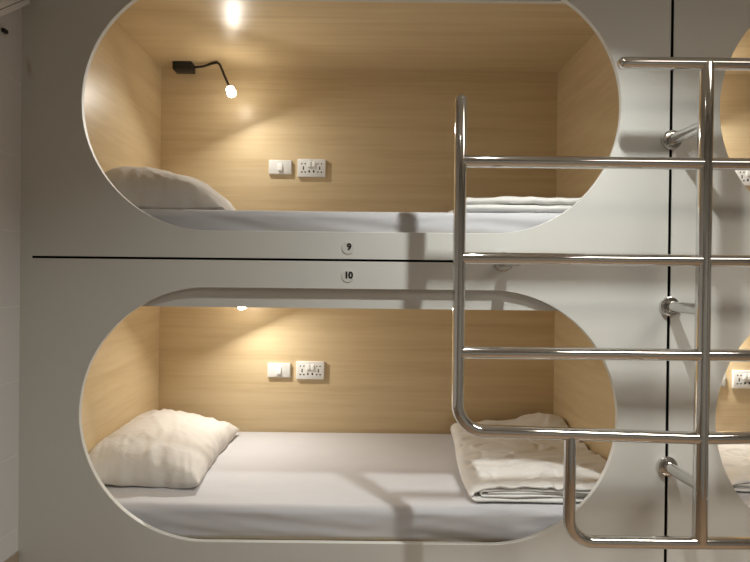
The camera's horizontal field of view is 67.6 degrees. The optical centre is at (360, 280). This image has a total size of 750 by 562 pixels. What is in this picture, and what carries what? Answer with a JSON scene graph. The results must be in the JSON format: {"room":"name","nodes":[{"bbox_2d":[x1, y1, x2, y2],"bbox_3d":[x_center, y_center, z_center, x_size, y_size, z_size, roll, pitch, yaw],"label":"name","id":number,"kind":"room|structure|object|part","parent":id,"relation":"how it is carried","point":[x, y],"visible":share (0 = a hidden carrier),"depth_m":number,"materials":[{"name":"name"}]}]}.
{"room":"dormitory","nodes":[
{"label":"dormitory","id":0,"kind":"room"},
{"bbox_2d":[0,7,21,561],"bbox_3d":[-1.211,0.152,1.069,0.100,2.660,3.830,1,0,0],"label":"wall","id":1,"kind":"structure","parent":0,"point":[10,43],"depth_m":1.85,"materials":[{"name":"white paint"}]},
{"bbox_2d":[1,28,7,33],"bbox_3d":[-1.145,-0.804,1.800,0.012,0.012,0.022,1,0,0],"label":"clip","id":2,"kind":"object","parent":1,"relation":"attached to","point":[3,30],"visible":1,"depth_m":1.79,"materials":[{"name":"black plastic"}]},
{"bbox_2d":[4,551,18,561],"bbox_3d":[-1.169,1.205,0.532,0.006,0.560,2.746,1,0,0],"label":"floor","id":3,"kind":"structure","parent":1,"relation":"attached to","point":[15,557],"depth_m":1.88,"materials":[{"name":"brown wood"}]},
{"bbox_2d":[0,0,29,16],"bbox_3d":[-1.130,-0.838,1.725,0.041,0.246,0.309,1,0,0],"label":"cable trunking","id":4,"kind":"object","parent":1,"relation":"attached to","point":[6,6],"visible":1,"depth_m":1.77,"materials":[{"name":"white paint"}]},
{"bbox_2d":[18,0,33,561],"bbox_3d":[-1.141,0.148,1.913,0.040,2.660,0.018,1,0,0],"label":"trim","id":5,"kind":"structure","parent":1,"relation":"attached to","point":[28,10],"depth_m":1.90,"materials":[{"name":"white laminate"}]},
{"bbox_3d":[1.035,1.530,1.026,4.621,0.050,3.930,1,0,0],"label":"floor","id":6,"kind":"structure","parent":0,"visible":0},
{"bbox_3d":[1.034,1.253,1.919,4.332,0.496,0.018,1,0,0],"label":"baseboard","id":7,"kind":"structure","parent":6,"relation":"on","visible":0},
{"bbox_2d":[30,258,667,561],"bbox_3d":[-0.044,0.460,2.416,2.160,1.059,1.027,1,0,0],"label":"pod","id":8,"kind":"object","parent":7,"relation":"on","point":[114,342],"visible":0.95,"depth_m":1.92,"materials":[{"name":"white plastic"}]},
{"bbox_3d":[-1.059,0.429,2.419,0.018,0.973,0.986,1,0,0],"label":"panel","id":9,"kind":"part","parent":8,"relation":"part of","materials":[{"name":"brown wood"}]},
{"bbox_2d":[32,256,452,261],"bbox_3d":[1.048,-0.059,1.914,4.332,0.009,0.016,1,0,0],"label":"trim","id":10,"kind":"structure","parent":8,"relation":"attached to","point":[74,257],"depth_m":1.91,"materials":[{"name":"black"}]},
{"bbox_2d":[268,363,290,376],"bbox_3d":[-0.425,0.462,2.901,0.118,0.073,0.020,1,0,0],"label":"light switch","id":11,"kind":"object","parent":8,"relation":"attached to","point":[274,369],"visible":1,"depth_m":2.90,"materials":[{"name":"white plastic"}]},
{"bbox_2d":[296,361,324,378],"bbox_3d":[-0.263,0.463,2.902,0.146,0.093,0.018,1,0,0],"label":"power socket","id":12,"kind":"object","parent":8,"relation":"attached to","point":[304,369],"visible":1,"depth_m":2.90,"materials":[{"name":"white plastic"}]},
{"bbox_2d":[105,432,580,541],"bbox_3d":[-0.027,0.845,2.423,2.041,0.126,0.970,1,0,0],"label":"mattress","id":13,"kind":"object","parent":8,"relation":"on","point":[262,485],"visible":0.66,"depth_m":2.03,"materials":[{"name":"grey fabric"}]},
{"bbox_2d":[88,409,238,488],"bbox_3d":[-0.829,0.685,2.443,0.464,0.176,0.764,1,0,0],"label":"pillow","id":14,"kind":"object","parent":13,"relation":"on","point":[169,448],"visible":0.93,"depth_m":2.19,"materials":[{"name":"white fabric"}]},
{"bbox_2d":[451,412,606,502],"bbox_3d":[0.687,0.722,2.413,0.597,0.131,0.858,1,0,0],"label":"folded blanket","id":15,"kind":"object","parent":13,"relation":"on","point":[490,469],"visible":0.8,"depth_m":2.19,"materials":[{"name":"white fabric"}]},
{"bbox_2d":[32,0,670,259],"bbox_3d":[-0.032,-0.605,2.410,2.160,1.056,1.027,1,0,0],"label":"pod","id":16,"kind":"object","parent":8,"relation":"on","point":[369,89],"visible":0.99,"depth_m":2.48,"materials":[{"name":"white plastic"}]},
{"bbox_3d":[-1.047,-0.630,2.413,0.018,0.973,0.986,1,0,0],"label":"panel","id":17,"kind":"part","parent":16,"relation":"part of","materials":[{"name":"brown wood"}]},
{"bbox_2d":[172,61,235,96],"bbox_3d":[-0.774,-0.997,2.794,0.366,0.200,0.094,1,0,18],"label":"reading lamp","id":18,"kind":"object","parent":16,"relation":"attached to","point":[180,67],"visible":1,"depth_m":2.80,"materials":[{"name":"black plastic"}]},
{"bbox_2d":[269,160,291,174],"bbox_3d":[-0.418,-0.589,2.895,0.118,0.073,0.020,1,0,0],"label":"light switch","id":19,"kind":"object","parent":16,"relation":"attached to","point":[275,166],"visible":1,"depth_m":2.89,"materials":[{"name":"white plastic"}]},
{"bbox_2d":[297,159,325,176],"bbox_3d":[-0.255,-0.584,2.896,0.146,0.093,0.018,1,0,0],"label":"power socket","id":20,"kind":"object","parent":16,"relation":"attached to","point":[306,167],"visible":1,"depth_m":2.89,"materials":[{"name":"white plastic"}]},
{"bbox_2d":[140,209,561,232],"bbox_3d":[-0.016,-0.202,2.422,2.041,0.101,0.960,1,0,0],"label":"mattress","id":21,"kind":"object","parent":16,"relation":"on","point":[211,220],"visible":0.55,"depth_m":1.95,"materials":[{"name":"grey fabric"}]},
{"bbox_2d":[105,166,234,209],"bbox_3d":[-0.769,-0.361,2.383,0.539,0.201,0.766,1,0,0],"label":"pillow","id":22,"kind":"object","parent":21,"relation":"on","point":[144,187],"visible":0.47,"depth_m":2.06,"materials":[{"name":"white fabric"}]},
{"bbox_2d":[448,196,579,212],"bbox_3d":[0.673,-0.286,2.399,0.646,0.079,0.812,1,0,0],"label":"folded blanket","id":23,"kind":"object","parent":21,"relation":"on","point":[502,204],"visible":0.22,"depth_m":2.01,"materials":[{"name":"white fabric"}]},
{"bbox_3d":[-0.007,-1.097,2.410,2.053,0.018,0.986,1,0,0],"label":"ceiling panel","id":24,"kind":"part","parent":16,"relation":"part of","materials":[{"name":"brown wood"}]},
{"bbox_3d":[-0.012,-0.622,2.915,2.093,0.973,0.018,1,0,0],"label":"panel","id":25,"kind":"part","parent":16,"relation":"part of","materials":[{"name":"brown wood"}]},
{"bbox_3d":[1.023,-0.609,2.413,0.018,0.973,0.986,1,0,0],"label":"panel","id":26,"kind":"part","parent":16,"relation":"part of","materials":[{"name":"brown wood"}]},
{"bbox_2d":[451,57,749,549],"bbox_3d":[1.046,0.070,1.798,1.532,1.503,0.211,1,0,0],"label":"ladder","id":27,"kind":"object","parent":16,"relation":"attached to","point":[703,262],"visible":1,"depth_m":1.70,"materials":[{"name":"silver metal"}]},
{"bbox_3d":[0.665,-0.034,1.713,0.766,1.062,0.038,1,0,0],"label":"rail","id":28,"kind":"part","parent":27,"relation":"part of","materials":[{"name":"silver metal"}]},
{"bbox_3d":[0.830,0.646,1.716,0.420,0.348,0.037,1,0,0],"label":"rail","id":29,"kind":"part","parent":27,"relation":"part of","materials":[{"name":"silver metal"}]},
{"bbox_3d":[1.250,0.650,1.716,0.420,0.348,0.037,1,0,0],"label":"rail","id":30,"kind":"part","parent":27,"relation":"part of","materials":[{"name":"silver metal"}]},
{"bbox_3d":[1.430,-0.026,1.713,0.766,1.062,0.038,1,0,0],"label":"rail","id":31,"kind":"part","parent":27,"relation":"part of","materials":[{"name":"silver metal"}]},
{"bbox_2d":[664,0,673,561],"bbox_3d":[1.048,-0.059,1.914,0.011,2.120,0.016,1,0,0],"label":"trim","id":32,"kind":"structure","parent":16,"relation":"attached to","point":[672,1],"depth_m":1.91,"materials":[{"name":"black"}]},
{"bbox_3d":[-0.023,0.438,2.920,2.093,0.973,0.018,1,0,0],"label":"panel","id":33,"kind":"part","parent":8,"relation":"part of","materials":[{"name":"brown wood"}]},
{"bbox_3d":[1.012,0.451,2.419,0.018,0.973,0.986,1,0,0],"label":"panel","id":34,"kind":"part","parent":8,"relation":"part of","materials":[{"name":"brown wood"}]},
{"bbox_2d":[666,266,749,561],"bbox_3d":[2.128,0.483,2.417,2.160,1.059,1.024,1,0,0],"label":"pod","id":35,"kind":"object","parent":7,"relation":"on","point":[728,514],"visible":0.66,"depth_m":1.91,"materials":[{"name":"white plastic"}]},
{"bbox_2d":[671,0,749,254],"bbox_3d":[2.139,-0.583,2.412,2.160,1.056,1.024,1,0,0],"label":"pod","id":36,"kind":"object","parent":35,"relation":"on","point":[702,28],"visible":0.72,"depth_m":1.90,"materials":[{"name":"white plastic"}]},
{"bbox_3d":[2.154,-0.600,2.915,2.093,0.973,0.018,1,0,0],"label":"panel","id":37,"kind":"part","parent":36,"relation":"part of","materials":[{"name":"brown wood"}]},
{"bbox_3d":[2.159,-1.074,2.410,2.053,0.018,0.986,1,0,0],"label":"ceiling panel","id":38,"kind":"part","parent":36,"relation":"part of","materials":[{"name":"brown wood"}]},
{"bbox_2d":[735,170,749,185],"bbox_3d":[2.011,-0.539,2.896,0.146,0.093,0.018,1,0,0],"label":"power socket","id":39,"kind":"object","parent":36,"relation":"attached to","point":[744,175],"visible":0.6,"depth_m":2.89,"materials":[{"name":"white plastic"}]},
{"bbox_2d":[721,372,725,385],"bbox_3d":[1.830,0.509,2.901,0.118,0.073,0.020,1,0,0],"label":"light switch","id":40,"kind":"object","parent":35,"relation":"attached to","point":[723,383],"visible":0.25,"depth_m":2.90,"materials":[{"name":"white plastic"}]},
{"bbox_3d":[2.143,0.460,2.920,2.093,0.973,0.018,1,0,0],"label":"panel","id":41,"kind":"part","parent":35,"relation":"part of","materials":[{"name":"brown wood"}]},
{"bbox_2d":[732,370,749,388],"bbox_3d":[2.000,0.510,2.902,0.146,0.093,0.018,1,0,0],"label":"power socket","id":42,"kind":"object","parent":35,"relation":"attached to","point":[740,378],"visible":1,"depth_m":2.90,"materials":[{"name":"white plastic"}]},
{"bbox_2d":[736,491,749,507],"bbox_3d":[2.139,0.868,2.424,2.041,0.126,0.967,1,0,0],"label":"mattress","id":43,"kind":"object","parent":35,"relation":"on","point":[744,495],"visible":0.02,"depth_m":2.09,"materials":[{"name":"grey fabric"}]},
{"bbox_2d":[718,444,749,491],"bbox_3d":[1.744,0.762,2.403,0.735,0.073,0.614,1,0,0],"label":"folded blanket","id":44,"kind":"object","parent":43,"relation":"on","point":[735,458],"visible":0.45,"depth_m":2.28,"materials":[{"name":"white fabric"}]}
]}

